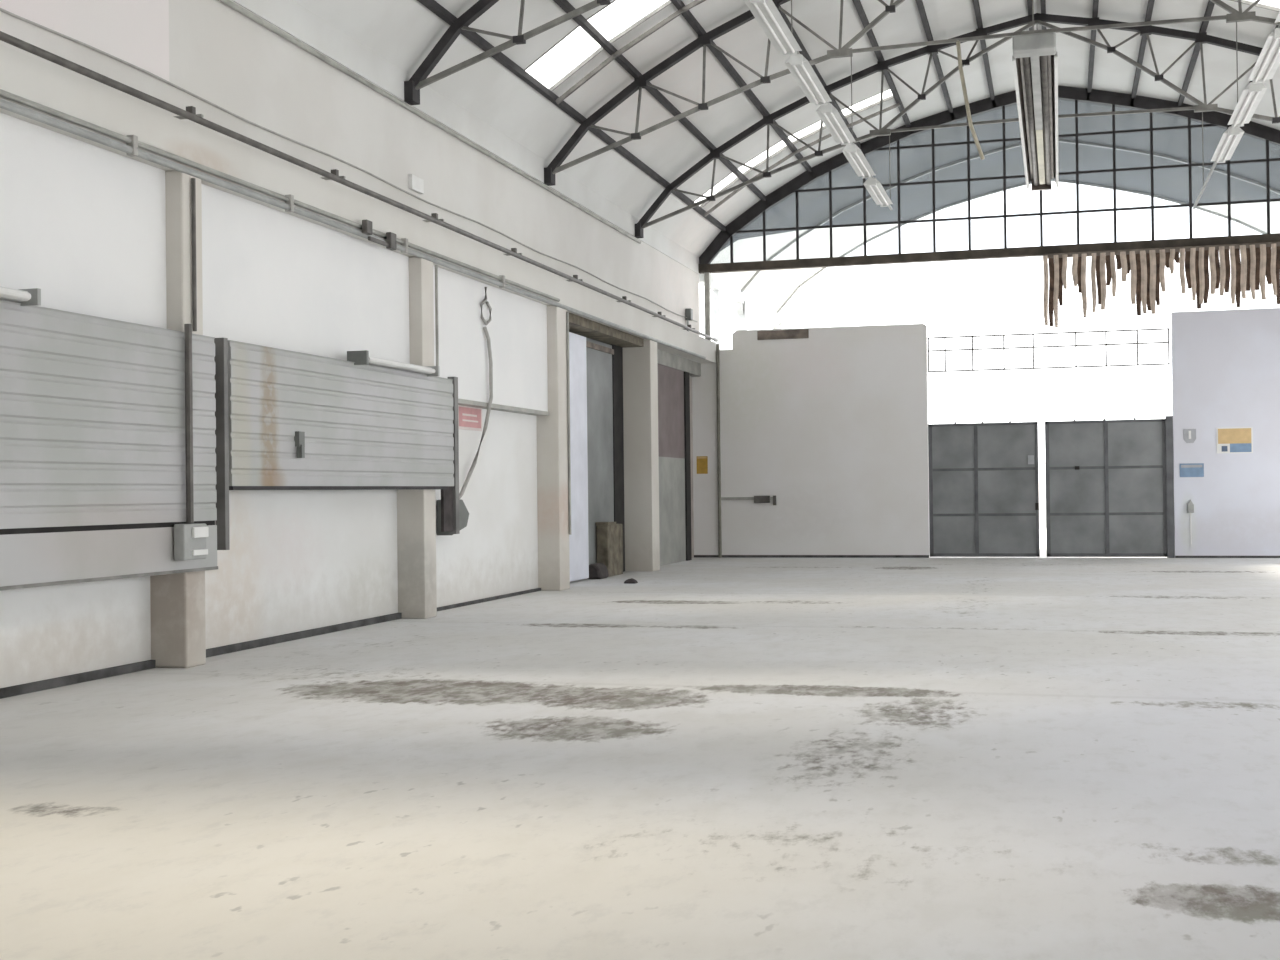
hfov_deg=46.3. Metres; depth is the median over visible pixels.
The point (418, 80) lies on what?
roof truss
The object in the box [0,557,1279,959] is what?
floor
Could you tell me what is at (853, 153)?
tube light
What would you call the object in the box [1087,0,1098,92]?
roof beam
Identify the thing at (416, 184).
junction box
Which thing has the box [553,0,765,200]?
roof beam
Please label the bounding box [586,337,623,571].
door
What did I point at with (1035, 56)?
ceiling light
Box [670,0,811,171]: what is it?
roof beam
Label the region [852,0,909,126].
roof beam
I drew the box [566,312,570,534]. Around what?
conduit
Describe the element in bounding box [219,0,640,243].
conduit
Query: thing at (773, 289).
canopy
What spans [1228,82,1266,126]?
tube light
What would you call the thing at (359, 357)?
light
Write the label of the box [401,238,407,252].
clip
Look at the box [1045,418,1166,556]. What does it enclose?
metal gate
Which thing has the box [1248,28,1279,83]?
tube light
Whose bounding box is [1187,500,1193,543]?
wall switch
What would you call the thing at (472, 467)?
hanging cable
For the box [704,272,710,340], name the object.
trim
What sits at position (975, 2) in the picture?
roof beam
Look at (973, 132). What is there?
strap
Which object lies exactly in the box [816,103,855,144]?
tube light
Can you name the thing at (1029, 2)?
beam
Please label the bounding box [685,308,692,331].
security siren
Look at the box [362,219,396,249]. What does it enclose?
clamp
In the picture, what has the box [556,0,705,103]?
rib
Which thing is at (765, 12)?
tube light
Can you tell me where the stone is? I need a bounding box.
[624,578,637,583]
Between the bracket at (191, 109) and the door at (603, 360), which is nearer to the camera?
the bracket at (191, 109)
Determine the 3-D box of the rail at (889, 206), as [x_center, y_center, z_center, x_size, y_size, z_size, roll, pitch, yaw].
[2.350,-6.106,20.194,0.040,1.530,19.100,-1,0,16]
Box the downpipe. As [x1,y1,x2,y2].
[716,344,721,557]
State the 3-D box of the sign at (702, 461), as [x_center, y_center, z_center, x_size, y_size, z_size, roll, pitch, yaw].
[1.492,-0.359,35.898,0.270,0.420,0.019,-1,0,16]
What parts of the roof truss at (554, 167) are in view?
gusset plate, node plate, gusset plate, node plate, gusset plate, node plate, gusset plate, gusset plate, tie rod, hanger rod, tie rod, gusset plate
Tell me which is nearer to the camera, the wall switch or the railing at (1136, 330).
the wall switch
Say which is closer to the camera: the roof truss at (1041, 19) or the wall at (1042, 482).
the roof truss at (1041, 19)
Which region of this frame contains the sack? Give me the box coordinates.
[587,563,608,578]
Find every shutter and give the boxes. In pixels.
[0,300,217,590]
[214,338,459,549]
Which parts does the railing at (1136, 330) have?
rail, rail, rail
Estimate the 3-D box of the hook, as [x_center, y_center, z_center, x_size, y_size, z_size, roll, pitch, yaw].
[-2.239,-2.525,21.728,0.044,0.562,0.399,-1,0,16]
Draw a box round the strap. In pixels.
[956,40,984,159]
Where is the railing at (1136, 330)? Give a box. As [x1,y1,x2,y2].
[927,328,1169,372]
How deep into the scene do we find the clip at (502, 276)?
21.95 m
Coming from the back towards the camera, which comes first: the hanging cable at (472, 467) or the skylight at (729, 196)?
the skylight at (729, 196)
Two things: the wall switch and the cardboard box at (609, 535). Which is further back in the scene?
the wall switch
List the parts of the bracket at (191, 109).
arm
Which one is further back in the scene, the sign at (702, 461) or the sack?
the sign at (702, 461)
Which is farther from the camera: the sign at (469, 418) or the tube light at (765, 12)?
the sign at (469, 418)
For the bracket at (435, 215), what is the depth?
19.87 m
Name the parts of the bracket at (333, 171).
arm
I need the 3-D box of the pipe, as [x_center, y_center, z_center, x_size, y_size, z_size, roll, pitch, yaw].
[-3.228,-3.416,17.735,0.070,0.070,37.370,-1,0,16]
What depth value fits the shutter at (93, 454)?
12.59 m
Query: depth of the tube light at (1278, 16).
17.26 m
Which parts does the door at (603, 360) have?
rail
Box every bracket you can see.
[173,106,203,119]
[321,169,345,179]
[422,213,443,221]
[504,248,521,255]
[566,275,582,281]
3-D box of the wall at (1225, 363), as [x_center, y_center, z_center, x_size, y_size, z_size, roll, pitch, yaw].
[14.357,-1.029,32.434,5.280,5.430,0.292,-1,0,16]
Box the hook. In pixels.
[480,287,491,324]
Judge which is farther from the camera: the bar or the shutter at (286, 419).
the bar
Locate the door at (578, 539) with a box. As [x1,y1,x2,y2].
[569,332,588,581]
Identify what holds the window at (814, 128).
attached to the ceiling
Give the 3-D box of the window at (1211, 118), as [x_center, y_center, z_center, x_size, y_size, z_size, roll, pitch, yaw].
[9.082,-7.028,33.804,16.198,3.910,0.200,-1,0,16]
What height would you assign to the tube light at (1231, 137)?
0.130 m
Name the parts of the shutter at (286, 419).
guide rail, rail, guide gap plate, guide rail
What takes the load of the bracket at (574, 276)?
attached to the wall at (103, 231)
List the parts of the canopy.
post, post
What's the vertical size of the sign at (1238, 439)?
0.560 m
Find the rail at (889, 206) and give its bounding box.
[791,0,892,209]
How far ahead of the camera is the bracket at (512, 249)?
22.76 m
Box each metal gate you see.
[928,421,1039,556]
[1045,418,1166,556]
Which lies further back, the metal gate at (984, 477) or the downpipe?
the downpipe
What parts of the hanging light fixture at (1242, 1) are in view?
lighting rail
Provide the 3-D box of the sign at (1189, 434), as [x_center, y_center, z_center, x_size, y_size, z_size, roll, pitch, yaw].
[12.105,-0.969,32.917,0.260,0.310,0.020,-1,0,16]
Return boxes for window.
[524,0,671,90]
[693,89,893,207]
[699,85,1279,273]
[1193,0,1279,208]
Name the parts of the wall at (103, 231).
dark post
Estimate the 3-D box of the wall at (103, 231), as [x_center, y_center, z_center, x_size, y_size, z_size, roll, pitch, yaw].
[-3.789,-1.692,17.947,1.240,6.950,37.490,-1,0,16]
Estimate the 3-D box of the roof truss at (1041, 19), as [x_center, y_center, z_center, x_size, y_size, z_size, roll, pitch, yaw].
[7.566,-6.969,28.445,16.120,3.805,0.240,-1,0,16]
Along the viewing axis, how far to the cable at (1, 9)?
16.25 m
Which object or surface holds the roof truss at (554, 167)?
attached to the ceiling
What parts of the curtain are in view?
header rail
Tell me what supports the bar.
attached to the wall at (831, 424)
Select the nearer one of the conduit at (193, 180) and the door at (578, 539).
the conduit at (193, 180)
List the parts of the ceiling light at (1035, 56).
rail, rail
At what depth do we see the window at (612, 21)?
22.84 m
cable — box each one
[0,8,696,321]
[459,326,492,498]
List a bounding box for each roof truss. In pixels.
[404,0,610,104]
[544,0,1279,185]
[634,13,1279,237]
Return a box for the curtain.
[1043,242,1279,327]
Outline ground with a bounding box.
[1039,527,1046,556]
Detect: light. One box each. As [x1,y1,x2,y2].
[0,286,40,305]
[347,350,438,376]
[744,0,801,55]
[785,54,831,105]
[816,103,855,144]
[842,144,874,177]
[864,178,892,206]
[1012,32,1058,190]
[1211,126,1243,162]
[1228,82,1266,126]
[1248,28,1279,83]
[1275,12,1279,22]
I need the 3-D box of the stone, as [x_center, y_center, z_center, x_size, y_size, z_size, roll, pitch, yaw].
[-0.159,1.762,26.110,0.218,0.084,0.200,-1,0,16]
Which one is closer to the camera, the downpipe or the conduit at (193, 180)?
the conduit at (193, 180)
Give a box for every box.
[174,523,208,559]
[408,174,423,193]
[437,499,468,534]
[596,522,622,576]
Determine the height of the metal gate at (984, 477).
3.100 m
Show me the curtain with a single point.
(1258, 260)
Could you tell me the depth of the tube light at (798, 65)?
19.57 m
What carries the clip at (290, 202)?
attached to the wall at (103, 231)
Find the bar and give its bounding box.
[721,496,775,504]
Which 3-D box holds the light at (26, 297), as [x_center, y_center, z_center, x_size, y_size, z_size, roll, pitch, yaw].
[-5.031,-1.437,10.946,0.250,0.160,1.640,-1,0,16]
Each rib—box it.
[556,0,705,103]
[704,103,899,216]
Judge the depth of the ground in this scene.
44.44 m
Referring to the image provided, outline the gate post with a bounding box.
[1165,416,1174,557]
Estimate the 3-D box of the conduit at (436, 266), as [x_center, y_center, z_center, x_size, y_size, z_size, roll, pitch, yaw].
[-2.660,-2.118,19.580,0.037,1.400,0.037,-1,-1,38]
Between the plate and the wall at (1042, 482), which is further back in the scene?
the wall at (1042, 482)
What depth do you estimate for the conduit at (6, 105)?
15.26 m
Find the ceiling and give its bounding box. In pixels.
[232,0,1279,274]
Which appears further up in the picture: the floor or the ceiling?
the ceiling
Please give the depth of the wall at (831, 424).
35.16 m
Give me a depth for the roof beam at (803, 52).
28.25 m
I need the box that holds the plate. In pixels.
[757,329,808,339]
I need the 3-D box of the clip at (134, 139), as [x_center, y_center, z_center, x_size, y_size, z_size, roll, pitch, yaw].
[-4.490,-2.956,13.221,0.080,0.180,0.070,-1,0,16]
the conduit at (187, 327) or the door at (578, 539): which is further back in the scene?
the door at (578, 539)
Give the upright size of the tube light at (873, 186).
0.130 m
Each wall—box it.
[0,0,715,698]
[692,324,929,557]
[1038,462,1045,526]
[1171,308,1279,557]
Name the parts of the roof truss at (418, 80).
gusset plate, gusset plate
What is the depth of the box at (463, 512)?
20.65 m
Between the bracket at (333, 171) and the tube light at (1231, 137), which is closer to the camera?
the bracket at (333, 171)
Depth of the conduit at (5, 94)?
14.60 m
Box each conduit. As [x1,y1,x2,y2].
[0,89,559,301]
[0,99,705,359]
[184,324,193,522]
[191,178,196,330]
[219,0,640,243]
[435,265,438,365]
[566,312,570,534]
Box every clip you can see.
[126,135,137,156]
[285,194,293,211]
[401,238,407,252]
[499,275,504,287]
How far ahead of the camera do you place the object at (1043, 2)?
28.12 m
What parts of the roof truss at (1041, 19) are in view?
gusset plate, node plate, gusset plate, node plate, gusset plate, node plate, gusset plate, node plate, gusset plate, node plate, tie rod, gusset plate, node plate, node plate, gusset plate, tie rod, node plate, gusset plate, node plate, gusset plate, gusset plate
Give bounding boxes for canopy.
[699,99,1279,349]
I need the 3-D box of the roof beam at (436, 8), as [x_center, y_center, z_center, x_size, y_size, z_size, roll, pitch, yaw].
[-3.017,-6.065,17.782,0.090,0.100,37.150,-1,0,16]
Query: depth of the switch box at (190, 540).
13.71 m
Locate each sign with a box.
[458,405,481,430]
[697,456,707,473]
[1180,463,1203,476]
[1183,429,1195,442]
[1216,427,1252,452]
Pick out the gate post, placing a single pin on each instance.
(1168, 419)
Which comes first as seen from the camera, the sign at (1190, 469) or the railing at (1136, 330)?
the sign at (1190, 469)
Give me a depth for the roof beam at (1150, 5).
29.65 m
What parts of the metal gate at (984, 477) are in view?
lock plate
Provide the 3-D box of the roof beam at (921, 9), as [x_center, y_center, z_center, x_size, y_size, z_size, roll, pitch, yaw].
[2.093,-8.540,16.356,0.090,0.100,37.150,-1,0,16]
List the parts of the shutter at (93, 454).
rail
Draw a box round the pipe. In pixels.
[0,31,717,341]

